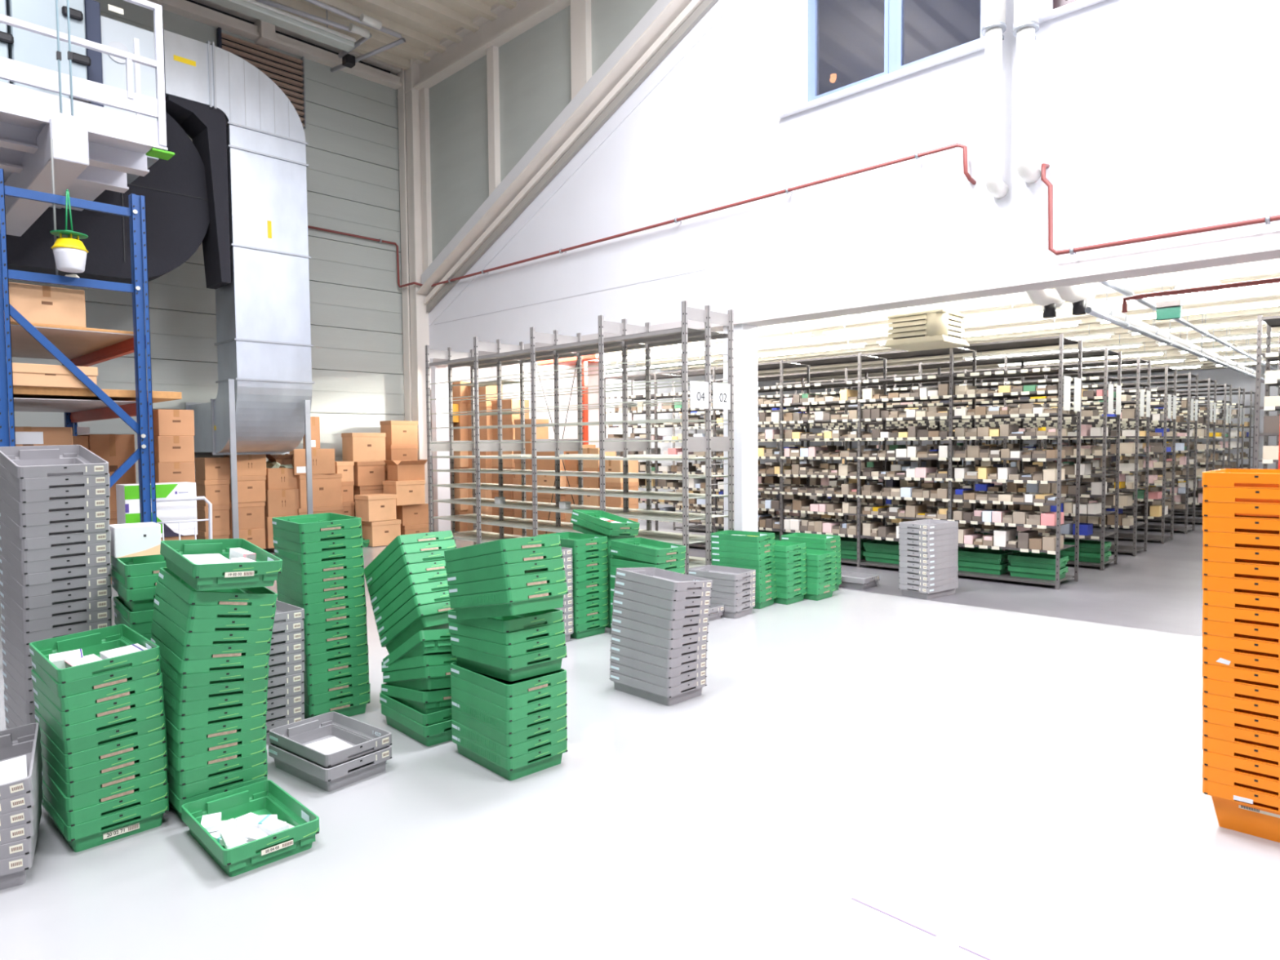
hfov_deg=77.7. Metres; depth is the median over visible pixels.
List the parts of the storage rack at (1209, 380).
post, post, post, post, plate, post, plate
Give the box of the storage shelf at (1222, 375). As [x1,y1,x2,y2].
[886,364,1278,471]
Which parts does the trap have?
cord, lid, cord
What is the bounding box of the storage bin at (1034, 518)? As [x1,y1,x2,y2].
[1026,512,1040,524]
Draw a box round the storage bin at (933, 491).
[930,488,937,498]
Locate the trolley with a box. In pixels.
[151,496,212,540]
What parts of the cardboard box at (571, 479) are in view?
lid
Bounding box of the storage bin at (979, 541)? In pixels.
[973,537,982,545]
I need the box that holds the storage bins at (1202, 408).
[956,406,1226,496]
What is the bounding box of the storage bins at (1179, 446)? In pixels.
[874,400,1194,509]
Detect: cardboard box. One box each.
[2,281,85,327]
[6,362,97,388]
[8,426,72,446]
[72,435,88,449]
[76,426,136,511]
[109,511,117,583]
[147,408,194,436]
[148,435,194,462]
[149,462,195,483]
[160,534,195,541]
[195,457,230,480]
[195,479,230,506]
[196,505,230,532]
[196,530,230,539]
[223,454,266,476]
[229,475,266,502]
[229,501,265,530]
[229,528,265,549]
[264,488,298,516]
[264,515,296,548]
[265,467,297,489]
[266,453,293,467]
[284,448,335,475]
[296,473,342,508]
[297,506,343,515]
[302,416,319,448]
[334,461,354,481]
[341,432,386,462]
[341,481,354,502]
[342,502,355,516]
[353,461,385,486]
[353,484,383,507]
[354,493,396,521]
[361,519,400,546]
[379,420,417,444]
[382,480,425,505]
[383,459,427,480]
[384,444,417,468]
[384,468,387,480]
[395,503,428,525]
[400,523,428,534]
[452,381,471,403]
[453,402,467,424]
[453,404,458,422]
[453,424,468,440]
[453,450,468,466]
[453,466,466,488]
[453,488,468,510]
[454,510,466,531]
[466,403,492,425]
[466,450,491,468]
[466,467,491,489]
[466,510,492,532]
[467,381,502,404]
[467,424,493,440]
[467,488,492,511]
[491,399,528,422]
[491,451,515,466]
[491,466,515,484]
[491,489,514,512]
[491,511,514,534]
[492,422,515,439]
[512,527,533,537]
[513,439,531,453]
[513,478,532,499]
[513,497,532,519]
[514,418,548,439]
[514,458,532,479]
[536,451,565,470]
[537,470,566,494]
[537,493,564,519]
[537,517,565,534]
[564,444,595,464]
[564,464,577,484]
[564,484,578,504]
[564,503,576,522]
[582,447,616,467]
[582,467,599,488]
[582,487,599,506]
[604,460,638,482]
[604,481,639,505]
[605,504,638,522]
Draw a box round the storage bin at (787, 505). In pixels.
[784,502,792,510]
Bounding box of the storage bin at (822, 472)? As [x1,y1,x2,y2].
[819,469,833,475]
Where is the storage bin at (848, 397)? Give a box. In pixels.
[847,395,862,399]
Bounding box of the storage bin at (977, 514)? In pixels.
[972,508,990,521]
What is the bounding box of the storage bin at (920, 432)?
[916,428,939,437]
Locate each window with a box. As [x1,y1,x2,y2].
[777,0,985,118]
[1013,0,1106,25]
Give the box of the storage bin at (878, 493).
[871,489,881,496]
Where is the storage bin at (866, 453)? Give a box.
[862,450,877,457]
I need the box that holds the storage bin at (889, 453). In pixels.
[885,449,895,457]
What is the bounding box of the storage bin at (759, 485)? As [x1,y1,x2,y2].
[757,484,768,487]
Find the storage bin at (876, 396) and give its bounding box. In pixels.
[872,394,888,399]
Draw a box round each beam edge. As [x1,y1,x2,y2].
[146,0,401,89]
[404,0,570,100]
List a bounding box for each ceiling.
[267,0,516,70]
[604,258,1279,388]
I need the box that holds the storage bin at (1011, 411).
[1008,407,1019,413]
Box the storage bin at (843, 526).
[840,521,857,533]
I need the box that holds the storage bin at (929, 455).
[927,453,938,457]
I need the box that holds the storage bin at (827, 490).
[824,486,841,493]
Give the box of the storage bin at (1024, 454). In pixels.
[1021,451,1031,457]
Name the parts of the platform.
rail, railing post, railing post, rail, railing post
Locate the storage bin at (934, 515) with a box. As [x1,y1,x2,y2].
[925,512,937,519]
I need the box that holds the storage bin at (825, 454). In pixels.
[822,451,839,457]
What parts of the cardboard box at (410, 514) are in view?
lid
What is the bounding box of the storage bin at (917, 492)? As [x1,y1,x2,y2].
[911,486,933,497]
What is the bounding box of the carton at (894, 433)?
[889,428,907,437]
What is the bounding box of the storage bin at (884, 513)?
[879,509,887,515]
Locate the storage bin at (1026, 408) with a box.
[1018,403,1042,413]
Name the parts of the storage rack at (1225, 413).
post, post, plate, post, plate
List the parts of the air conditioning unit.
plate, casing, corner post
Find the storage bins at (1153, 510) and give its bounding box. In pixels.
[827,401,1171,516]
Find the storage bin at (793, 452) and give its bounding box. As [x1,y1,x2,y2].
[790,448,799,456]
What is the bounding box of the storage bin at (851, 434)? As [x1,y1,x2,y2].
[848,431,869,438]
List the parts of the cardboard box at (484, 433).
lid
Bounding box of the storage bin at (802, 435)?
[800,432,819,438]
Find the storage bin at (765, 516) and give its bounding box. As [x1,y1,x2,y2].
[758,513,772,527]
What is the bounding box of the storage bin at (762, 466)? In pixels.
[757,464,769,473]
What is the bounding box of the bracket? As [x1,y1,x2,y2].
[254,19,275,48]
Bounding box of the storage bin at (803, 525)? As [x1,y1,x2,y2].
[799,518,816,531]
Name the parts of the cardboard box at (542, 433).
lid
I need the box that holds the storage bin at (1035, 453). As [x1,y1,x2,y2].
[1031,449,1046,457]
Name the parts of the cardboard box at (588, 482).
lid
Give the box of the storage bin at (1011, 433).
[1009,431,1024,435]
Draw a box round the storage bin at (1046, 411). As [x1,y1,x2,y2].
[1044,408,1066,413]
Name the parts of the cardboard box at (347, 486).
lid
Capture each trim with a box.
[419,87,432,272]
[429,0,737,325]
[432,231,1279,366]
[434,269,705,324]
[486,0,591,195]
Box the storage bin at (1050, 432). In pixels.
[1046,428,1065,435]
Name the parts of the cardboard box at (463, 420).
lid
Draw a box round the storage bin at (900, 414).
[898,412,906,417]
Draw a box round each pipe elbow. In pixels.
[1026,288,1064,318]
[1055,284,1095,315]
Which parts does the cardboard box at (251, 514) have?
lid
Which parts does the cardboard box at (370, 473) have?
lid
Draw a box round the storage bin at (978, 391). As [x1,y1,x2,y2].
[976,388,995,394]
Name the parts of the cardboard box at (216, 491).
lid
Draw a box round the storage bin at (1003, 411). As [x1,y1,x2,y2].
[1000,406,1017,414]
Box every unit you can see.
[0,0,159,208]
[425,300,733,574]
[883,302,969,351]
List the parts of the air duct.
leg, leg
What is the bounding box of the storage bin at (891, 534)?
[886,530,896,537]
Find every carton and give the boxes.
[48,648,83,668]
[64,653,102,667]
[99,643,147,659]
[109,522,160,558]
[115,481,197,537]
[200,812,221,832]
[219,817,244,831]
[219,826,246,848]
[229,547,256,560]
[231,556,255,562]
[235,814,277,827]
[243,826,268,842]
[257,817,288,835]
[494,497,505,504]
[559,501,570,509]
[716,417,723,422]
[717,480,724,488]
[717,514,724,524]
[757,447,777,456]
[758,398,764,404]
[759,412,771,422]
[760,519,765,527]
[764,429,784,439]
[764,498,779,508]
[765,416,771,421]
[765,516,784,528]
[771,412,791,421]
[771,498,791,509]
[773,434,784,439]
[774,466,791,474]
[784,397,792,403]
[784,429,804,439]
[784,448,799,456]
[784,469,791,474]
[784,517,800,529]
[790,517,810,530]
[791,431,812,438]
[791,463,811,474]
[792,395,799,403]
[792,498,813,510]
[793,413,809,420]
[800,393,820,402]
[800,448,808,456]
[807,488,814,493]
[808,397,815,402]
[808,447,827,457]
[809,502,826,511]
[814,411,835,420]
[814,519,834,532]
[818,502,834,511]
[822,521,844,533]
[823,413,842,419]
[823,431,831,438]
[825,396,839,401]
[826,502,842,512]
[831,414,841,419]
[831,429,851,438]
[832,397,839,400]
[838,464,857,475]
[840,389,857,400]
[841,483,857,494]
[842,501,861,513]
[848,409,862,418]
[848,452,862,457]
[848,505,868,514]
[862,388,884,399]
[862,408,871,418]
[862,521,882,536]
[871,408,891,418]
[871,471,881,476]
[872,429,889,437]
[878,524,897,537]
[880,410,900,417]
[880,431,889,437]
[888,392,903,398]
[889,428,907,437]
[895,448,907,457]
[896,525,898,538]
[898,431,907,437]
[899,393,910,397]
[900,486,922,497]
[905,503,926,517]
[906,409,926,417]
[906,446,927,457]
[906,468,915,477]
[907,426,927,437]
[915,410,926,417]
[915,466,937,477]
[920,387,937,396]
[922,489,930,497]
[927,390,937,395]
[928,431,948,436]
[937,383,956,395]
[937,487,958,498]
[938,445,959,457]
[939,431,955,436]
[953,509,972,519]
[954,408,968,416]
[954,467,975,478]
[955,385,976,395]
[955,427,975,436]
[958,526,974,543]
[963,492,983,500]
[963,511,973,520]
[964,533,983,544]
[965,389,976,394]
[967,445,989,457]
[974,406,991,415]
[977,426,999,436]
[977,466,996,479]
[982,509,1001,522]
[989,429,999,436]
[991,509,1011,522]
[993,528,1016,546]
[997,466,1017,479]
[998,385,1016,392]
[998,493,1015,501]
[1000,424,1018,435]
[1000,448,1019,457]
[1008,473,1022,479]
[1009,450,1030,457]
[1013,510,1035,524]
[1017,529,1038,548]
[1023,385,1037,391]
[1024,493,1042,502]
[1029,536,1044,550]
[1032,407,1052,413]
[1040,511,1063,525]
[1042,534,1063,551]
[1043,468,1064,480]
[1046,449,1065,457]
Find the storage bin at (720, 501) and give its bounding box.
[716,497,724,506]
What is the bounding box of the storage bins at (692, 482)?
[607,398,723,522]
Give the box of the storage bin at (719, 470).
[717,467,723,472]
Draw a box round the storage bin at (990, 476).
[987,472,997,479]
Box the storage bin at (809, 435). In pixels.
[807,433,814,438]
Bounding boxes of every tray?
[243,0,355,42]
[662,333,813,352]
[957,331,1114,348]
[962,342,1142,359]
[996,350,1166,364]
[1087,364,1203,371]
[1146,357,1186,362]
[1196,351,1279,359]
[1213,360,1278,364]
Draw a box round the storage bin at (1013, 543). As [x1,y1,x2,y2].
[1006,538,1017,547]
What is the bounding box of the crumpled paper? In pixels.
[65,274,79,277]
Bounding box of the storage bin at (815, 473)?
[813,470,819,475]
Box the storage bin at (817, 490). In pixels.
[814,486,827,493]
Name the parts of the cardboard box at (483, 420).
lid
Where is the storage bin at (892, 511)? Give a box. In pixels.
[887,506,906,516]
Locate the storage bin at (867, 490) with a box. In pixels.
[862,484,882,495]
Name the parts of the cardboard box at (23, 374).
lid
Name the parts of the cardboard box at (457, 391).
lid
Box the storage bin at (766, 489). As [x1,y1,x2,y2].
[764,486,775,491]
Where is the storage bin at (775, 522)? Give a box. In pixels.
[773,518,786,528]
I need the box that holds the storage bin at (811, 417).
[808,414,814,420]
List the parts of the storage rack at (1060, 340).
post, post, post, post, post, post, post, post, post, post, post, plate, plate, post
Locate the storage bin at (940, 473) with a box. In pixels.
[936,468,954,478]
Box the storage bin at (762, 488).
[757,486,769,490]
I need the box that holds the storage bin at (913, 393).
[910,388,919,396]
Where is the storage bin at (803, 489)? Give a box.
[798,485,817,493]
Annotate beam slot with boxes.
[186,0,390,73]
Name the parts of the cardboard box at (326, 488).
lid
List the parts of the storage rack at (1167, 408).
post, post, post, post, post, post, post, plate, post, plate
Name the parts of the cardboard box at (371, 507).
lid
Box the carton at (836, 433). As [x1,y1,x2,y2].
[831,429,851,438]
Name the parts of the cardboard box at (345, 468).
lid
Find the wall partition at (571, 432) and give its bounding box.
[491,353,605,448]
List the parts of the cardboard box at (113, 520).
lid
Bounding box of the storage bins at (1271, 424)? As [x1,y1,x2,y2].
[1262,369,1279,459]
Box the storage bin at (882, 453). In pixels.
[877,449,885,457]
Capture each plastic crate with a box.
[0,444,108,488]
[0,462,110,499]
[0,475,110,511]
[0,486,109,523]
[0,497,110,535]
[0,509,109,546]
[0,520,111,558]
[0,532,111,569]
[0,542,111,582]
[0,554,111,593]
[0,565,111,604]
[0,576,111,616]
[0,587,111,627]
[0,598,111,638]
[0,621,31,656]
[0,722,40,799]
[0,742,41,814]
[0,754,42,830]
[0,773,42,844]
[0,785,43,860]
[0,805,41,889]
[1,610,111,644]
[1,633,32,668]
[2,644,32,679]
[2,656,33,691]
[2,666,34,702]
[4,679,35,715]
[4,689,35,724]
[4,701,26,726]
[4,712,17,728]
[29,624,160,688]
[31,657,160,702]
[31,669,163,716]
[32,683,163,730]
[34,696,164,744]
[34,709,165,759]
[39,726,166,773]
[40,739,167,786]
[41,755,168,801]
[41,768,167,815]
[41,793,168,852]
[42,779,168,830]
[111,554,167,585]
[111,563,158,597]
[111,577,155,612]
[113,595,153,624]
[114,608,151,635]
[114,619,151,640]
[151,620,271,670]
[151,633,269,684]
[152,607,272,657]
[153,594,274,644]
[155,581,276,630]
[158,567,277,617]
[160,538,282,591]
[160,655,269,697]
[160,670,268,710]
[162,686,267,724]
[163,701,266,737]
[164,715,266,750]
[165,726,266,764]
[166,749,266,790]
[167,739,266,777]
[167,762,267,799]
[168,774,267,819]
[181,779,319,876]
[266,672,304,700]
[266,682,304,711]
[266,693,304,722]
[266,703,304,732]
[266,714,304,743]
[267,651,304,678]
[267,661,304,688]
[268,640,304,667]
[268,724,391,791]
[269,630,304,656]
[269,711,391,770]
[271,512,361,541]
[271,600,304,634]
[271,619,303,645]
[272,527,362,551]
[273,536,363,560]
[274,546,363,571]
[274,555,364,581]
[276,574,364,601]
[276,583,364,611]
[276,592,365,621]
[277,566,364,591]
[303,605,366,631]
[303,615,366,640]
[303,654,368,680]
[303,663,368,690]
[303,674,368,700]
[304,625,367,651]
[304,635,367,661]
[304,644,368,671]
[304,682,370,711]
[304,693,370,719]
[362,537,368,546]
[364,530,453,578]
[365,539,457,587]
[368,548,454,597]
[369,560,447,607]
[372,569,448,617]
[374,580,451,626]
[377,590,449,636]
[379,600,450,653]
[379,687,452,729]
[381,653,457,675]
[381,683,451,714]
[381,703,451,746]
[382,628,451,666]
[382,665,450,690]
[444,534,560,562]
[445,546,563,573]
[446,558,564,586]
[447,608,563,639]
[448,570,566,598]
[448,621,564,652]
[449,582,568,619]
[449,633,565,664]
[450,662,567,702]
[450,675,567,715]
[450,685,567,727]
[451,644,567,681]
[451,697,567,738]
[451,707,567,751]
[451,719,567,763]
[451,730,567,780]
[536,532,607,551]
[554,598,573,613]
[557,605,573,614]
[560,543,607,559]
[561,546,572,556]
[561,555,573,564]
[562,562,573,571]
[562,612,573,621]
[563,577,573,585]
[563,591,573,599]
[563,619,573,628]
[564,569,573,577]
[564,626,573,641]
[567,583,573,591]
[569,618,608,639]
[570,515,638,541]
[571,509,639,535]
[572,550,608,564]
[572,556,608,573]
[572,564,608,580]
[572,570,608,585]
[573,577,608,594]
[573,584,608,601]
[573,591,608,608]
[573,598,608,615]
[573,604,608,622]
[573,612,608,629]
[605,614,610,627]
[607,537,636,547]
[607,547,610,554]
[607,554,613,561]
[609,546,685,569]
[609,557,684,569]
[609,564,684,573]
[609,572,615,580]
[609,578,615,586]
[609,586,614,593]
[609,600,613,607]
[609,642,706,674]
[609,652,706,683]
[609,661,706,692]
[609,671,706,706]
[610,537,685,560]
[610,624,707,655]
[610,633,707,664]
[611,614,708,645]
[612,595,709,626]
[612,605,708,636]
[613,577,711,608]
[613,586,710,617]
[615,567,712,599]
[688,564,755,584]
[696,576,755,591]
[708,603,724,621]
[709,600,755,618]
[710,529,775,542]
[710,538,775,548]
[710,594,755,609]
[711,545,773,558]
[711,551,774,564]
[711,556,774,570]
[711,562,774,573]
[711,582,755,597]
[711,588,755,603]
[752,591,777,608]
[755,568,775,578]
[755,574,776,585]
[755,580,776,591]
[755,586,776,597]
[758,530,791,540]
[773,540,806,555]
[773,588,806,604]
[774,548,806,561]
[774,554,806,568]
[774,560,806,573]
[775,565,806,579]
[775,571,806,585]
[776,577,806,587]
[776,582,806,596]
[780,532,840,544]
[800,541,840,549]
[803,585,835,600]
[805,548,835,564]
[805,557,835,570]
[805,563,835,575]
[806,568,835,581]
[806,573,835,583]
[806,579,835,589]
[808,546,840,552]
[835,551,840,558]
[835,557,841,564]
[835,562,840,573]
[835,568,841,579]
[835,573,841,584]
[835,578,841,590]
[839,570,879,589]
[840,537,871,550]
[840,549,865,559]
[862,539,898,554]
[862,551,898,564]
[898,519,958,534]
[898,527,958,540]
[898,533,958,546]
[898,537,958,551]
[898,543,958,557]
[898,549,957,563]
[898,555,958,568]
[898,560,957,574]
[898,565,958,580]
[898,571,957,586]
[898,577,957,591]
[898,582,958,599]
[957,547,1013,564]
[957,560,1010,574]
[964,546,1008,551]
[974,532,991,535]
[1007,551,1068,569]
[1007,564,1068,580]
[1008,549,1055,555]
[1060,550,1111,563]
[1062,538,1111,553]
[1201,468,1279,517]
[1201,574,1279,611]
[1201,618,1279,657]
[1201,633,1279,673]
[1201,662,1279,703]
[1201,691,1279,733]
[1202,486,1279,518]
[1202,501,1279,533]
[1202,516,1279,549]
[1202,531,1279,564]
[1202,546,1279,580]
[1202,560,1279,595]
[1202,590,1279,626]
[1202,604,1279,642]
[1202,648,1279,688]
[1202,677,1279,719]
[1202,706,1279,749]
[1202,720,1279,764]
[1202,734,1279,780]
[1202,749,1279,795]
[1202,763,1279,810]
[1202,778,1279,842]
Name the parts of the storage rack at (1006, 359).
post, post, post, post, post, post, post, post, post, post, plate, post, plate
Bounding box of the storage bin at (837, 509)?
[833,507,842,512]
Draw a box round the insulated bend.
[0,94,231,288]
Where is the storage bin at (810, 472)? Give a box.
[806,467,825,475]
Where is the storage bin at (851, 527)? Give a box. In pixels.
[847,522,866,534]
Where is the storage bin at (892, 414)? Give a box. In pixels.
[888,410,906,417]
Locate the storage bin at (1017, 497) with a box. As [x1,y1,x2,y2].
[1012,492,1031,502]
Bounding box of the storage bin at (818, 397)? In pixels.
[815,394,836,401]
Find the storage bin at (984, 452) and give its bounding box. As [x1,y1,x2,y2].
[979,448,999,457]
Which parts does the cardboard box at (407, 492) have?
lid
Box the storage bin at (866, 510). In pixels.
[862,505,879,514]
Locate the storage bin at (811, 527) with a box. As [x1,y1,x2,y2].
[807,518,826,531]
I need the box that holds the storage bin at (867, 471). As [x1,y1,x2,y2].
[862,466,882,476]
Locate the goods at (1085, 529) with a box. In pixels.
[675,388,1107,535]
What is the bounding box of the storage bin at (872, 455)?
[870,453,877,457]
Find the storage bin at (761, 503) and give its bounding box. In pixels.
[758,499,766,508]
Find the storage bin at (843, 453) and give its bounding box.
[840,449,857,457]
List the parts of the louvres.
frame, frame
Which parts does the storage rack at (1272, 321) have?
post, post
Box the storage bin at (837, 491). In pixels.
[834,489,841,494]
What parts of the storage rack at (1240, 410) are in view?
post, post, plate, post, plate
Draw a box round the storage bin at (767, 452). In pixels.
[764,448,784,456]
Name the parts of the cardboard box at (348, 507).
lid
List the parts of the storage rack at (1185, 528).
post, post, post, plate, post, plate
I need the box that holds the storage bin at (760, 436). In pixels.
[757,433,764,439]
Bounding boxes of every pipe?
[307,142,976,288]
[981,0,1008,198]
[1013,0,1040,183]
[1040,163,1279,255]
[1071,286,1265,378]
[1084,278,1278,387]
[1099,278,1278,370]
[1121,277,1279,312]
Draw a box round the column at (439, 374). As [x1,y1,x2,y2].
[431,365,450,531]
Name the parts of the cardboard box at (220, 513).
lid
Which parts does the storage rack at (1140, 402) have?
post, post, post, post, post, post, post, post, post, post, plate, post, plate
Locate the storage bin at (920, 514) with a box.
[915,511,937,518]
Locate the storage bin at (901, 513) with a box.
[897,508,905,516]
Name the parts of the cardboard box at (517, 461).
lid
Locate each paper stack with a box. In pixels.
[182,553,231,564]
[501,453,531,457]
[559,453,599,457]
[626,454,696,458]
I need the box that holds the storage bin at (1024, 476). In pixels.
[1019,473,1032,479]
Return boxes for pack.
[600,518,622,523]
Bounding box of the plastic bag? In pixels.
[266,460,293,468]
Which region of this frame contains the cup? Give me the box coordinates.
[53,247,87,272]
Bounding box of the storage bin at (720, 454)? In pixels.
[716,452,723,456]
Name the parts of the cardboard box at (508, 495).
lid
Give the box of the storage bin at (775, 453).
[772,451,784,456]
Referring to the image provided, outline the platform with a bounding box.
[0,0,167,236]
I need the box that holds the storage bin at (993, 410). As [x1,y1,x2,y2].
[986,406,1003,414]
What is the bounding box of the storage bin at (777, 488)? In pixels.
[772,486,784,491]
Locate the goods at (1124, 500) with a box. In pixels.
[782,391,1139,525]
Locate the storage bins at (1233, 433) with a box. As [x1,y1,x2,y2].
[991,408,1240,485]
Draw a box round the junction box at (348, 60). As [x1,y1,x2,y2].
[342,53,355,68]
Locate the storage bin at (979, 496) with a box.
[975,492,997,500]
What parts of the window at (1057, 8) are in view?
frame, sash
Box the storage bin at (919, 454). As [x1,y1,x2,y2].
[916,450,938,457]
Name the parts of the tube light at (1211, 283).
stem, casing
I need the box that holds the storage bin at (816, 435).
[814,433,823,438]
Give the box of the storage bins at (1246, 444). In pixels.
[998,413,1252,486]
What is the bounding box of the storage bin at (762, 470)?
[758,468,766,473]
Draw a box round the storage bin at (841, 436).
[840,435,848,438]
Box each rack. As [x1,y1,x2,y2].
[0,168,182,523]
[537,354,598,444]
[604,333,1082,589]
[671,347,1121,569]
[776,356,1151,555]
[825,365,1177,543]
[867,372,1198,533]
[905,377,1216,523]
[940,382,1231,515]
[975,386,1244,508]
[993,391,1255,469]
[1253,315,1279,469]
[1275,333,1279,469]
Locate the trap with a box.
[49,189,88,272]
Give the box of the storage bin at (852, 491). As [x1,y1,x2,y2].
[849,488,862,494]
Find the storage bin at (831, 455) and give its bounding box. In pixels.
[829,452,839,457]
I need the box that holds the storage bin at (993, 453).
[988,449,1000,457]
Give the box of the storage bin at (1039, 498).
[1033,493,1054,502]
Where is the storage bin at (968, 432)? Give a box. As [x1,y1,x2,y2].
[964,427,977,436]
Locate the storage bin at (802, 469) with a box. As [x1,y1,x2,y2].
[799,466,818,475]
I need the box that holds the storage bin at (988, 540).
[982,533,993,546]
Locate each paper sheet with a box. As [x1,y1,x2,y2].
[0,755,27,784]
[209,827,223,845]
[235,812,257,820]
[242,826,253,842]
[306,736,352,754]
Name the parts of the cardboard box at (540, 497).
lid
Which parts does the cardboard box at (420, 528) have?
lid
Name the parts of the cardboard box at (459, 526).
lid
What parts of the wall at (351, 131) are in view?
wall panel, wall panel, wall panel, wall panel, wall panel, wall panel, wall panel, wall panel, wall panel, wall panel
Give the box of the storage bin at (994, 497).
[988,493,1007,501]
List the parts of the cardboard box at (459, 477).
lid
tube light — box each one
[604,348,657,360]
[605,357,715,372]
[662,324,813,354]
[720,334,867,359]
[822,295,1042,336]
[875,317,1082,345]
[957,324,1114,349]
[962,333,1142,359]
[996,342,1166,366]
[1043,350,1186,368]
[1059,277,1279,309]
[1068,360,1203,371]
[1096,299,1279,323]
[1127,318,1265,334]
[1155,330,1279,345]
[1174,268,1221,294]
[1177,342,1279,353]
[1196,346,1279,360]
[1213,353,1278,366]
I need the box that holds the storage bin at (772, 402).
[770,400,784,404]
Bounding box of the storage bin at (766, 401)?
[764,399,783,404]
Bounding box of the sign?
[1155,271,1182,320]
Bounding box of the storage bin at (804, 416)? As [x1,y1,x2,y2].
[800,413,814,420]
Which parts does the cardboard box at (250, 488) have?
lid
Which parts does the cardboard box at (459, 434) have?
lid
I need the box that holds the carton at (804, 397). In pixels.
[800,393,820,402]
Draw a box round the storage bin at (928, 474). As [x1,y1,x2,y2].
[926,472,936,478]
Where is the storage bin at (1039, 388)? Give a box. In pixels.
[1035,385,1046,391]
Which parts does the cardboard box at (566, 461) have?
lid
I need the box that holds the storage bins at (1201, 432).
[960,406,1210,502]
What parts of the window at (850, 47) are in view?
sash, pane, frame, sill, sash, pane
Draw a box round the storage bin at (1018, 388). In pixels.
[1010,385,1023,391]
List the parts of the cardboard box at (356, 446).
lid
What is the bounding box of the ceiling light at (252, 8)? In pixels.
[206,0,355,51]
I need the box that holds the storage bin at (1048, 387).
[1046,384,1063,391]
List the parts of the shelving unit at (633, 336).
post, plate, plate, post, shelf rail, shelf rail, shelf rail, shelf rail, shelf rail, plate, plate, post, post, shelf rail, shelf rail, plate, plate, post, shelf rail, shelf rail, shelf rail, shelf rail, shelf rail, plate, plate, post, post, shelf rail, shelf rail, shelf rail, shelf rail, plate, plate, post, shelf rail, shelf rail, shelf rail, shelf rail, shelf rail, plate, plate, post, shelf rail, shelf rail, post, shelf rail, shelf rail, plate, plate, post, plate, plate, shelf rail, shelf rail, shelf rail, shelf rail, shelf rail, post, shelf rail, shelf rail, shelf rail, shelf rail, post, plate, plate, sign plate, post, plate, plate, sign plate, post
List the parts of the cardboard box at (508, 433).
lid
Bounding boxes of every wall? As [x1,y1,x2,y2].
[2,0,883,537]
[428,0,1279,368]
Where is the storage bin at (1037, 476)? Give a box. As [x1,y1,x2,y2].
[1032,471,1043,480]
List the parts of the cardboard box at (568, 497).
lid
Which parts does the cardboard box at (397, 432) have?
lid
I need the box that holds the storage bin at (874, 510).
[871,506,889,515]
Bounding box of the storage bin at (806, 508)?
[800,505,809,511]
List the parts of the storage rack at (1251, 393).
post, post, plate, post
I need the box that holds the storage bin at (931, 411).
[926,406,947,417]
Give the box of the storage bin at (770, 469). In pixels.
[766,465,786,474]
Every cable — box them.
[49,138,57,275]
[55,0,62,112]
[66,0,73,115]
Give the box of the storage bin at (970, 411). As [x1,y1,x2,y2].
[966,408,975,415]
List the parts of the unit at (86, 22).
panel, handle, panel, handle, handle, handle, type plate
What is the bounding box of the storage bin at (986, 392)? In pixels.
[985,390,998,393]
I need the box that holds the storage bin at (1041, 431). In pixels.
[1035,426,1055,435]
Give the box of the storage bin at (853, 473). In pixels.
[847,471,862,475]
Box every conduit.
[255,0,371,57]
[304,0,405,72]
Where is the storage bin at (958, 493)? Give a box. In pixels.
[953,488,973,499]
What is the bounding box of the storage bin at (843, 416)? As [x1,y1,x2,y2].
[839,414,848,419]
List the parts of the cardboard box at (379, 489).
lid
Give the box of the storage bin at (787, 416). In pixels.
[783,412,794,421]
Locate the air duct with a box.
[162,29,314,538]
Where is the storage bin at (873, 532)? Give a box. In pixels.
[870,528,878,536]
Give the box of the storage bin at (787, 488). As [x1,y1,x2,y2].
[784,484,803,492]
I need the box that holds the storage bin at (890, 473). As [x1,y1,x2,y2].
[886,471,904,476]
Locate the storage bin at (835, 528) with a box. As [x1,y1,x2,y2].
[831,524,839,533]
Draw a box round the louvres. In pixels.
[216,26,306,128]
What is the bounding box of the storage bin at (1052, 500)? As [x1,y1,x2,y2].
[1045,496,1065,503]
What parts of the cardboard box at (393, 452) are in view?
lid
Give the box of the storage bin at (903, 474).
[894,471,906,477]
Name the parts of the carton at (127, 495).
green panel, green panel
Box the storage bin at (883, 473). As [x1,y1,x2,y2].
[878,471,888,476]
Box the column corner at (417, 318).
[397,58,429,503]
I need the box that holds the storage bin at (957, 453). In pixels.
[954,449,967,457]
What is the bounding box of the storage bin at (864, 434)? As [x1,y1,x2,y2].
[862,432,872,437]
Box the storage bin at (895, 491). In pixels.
[890,486,902,497]
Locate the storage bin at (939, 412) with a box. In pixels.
[936,408,954,416]
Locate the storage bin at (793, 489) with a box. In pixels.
[790,485,810,492]
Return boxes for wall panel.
[428,0,657,261]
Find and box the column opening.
[723,324,758,532]
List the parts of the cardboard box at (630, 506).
lid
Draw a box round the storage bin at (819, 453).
[816,450,835,457]
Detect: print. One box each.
[11,785,22,791]
[11,845,22,851]
[12,814,22,821]
[12,830,22,835]
[13,800,23,805]
[116,544,160,558]
[124,503,128,512]
[163,523,182,537]
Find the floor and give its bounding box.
[0,496,1279,959]
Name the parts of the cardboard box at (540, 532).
lid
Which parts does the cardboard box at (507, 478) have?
lid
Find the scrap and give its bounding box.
[146,147,174,159]

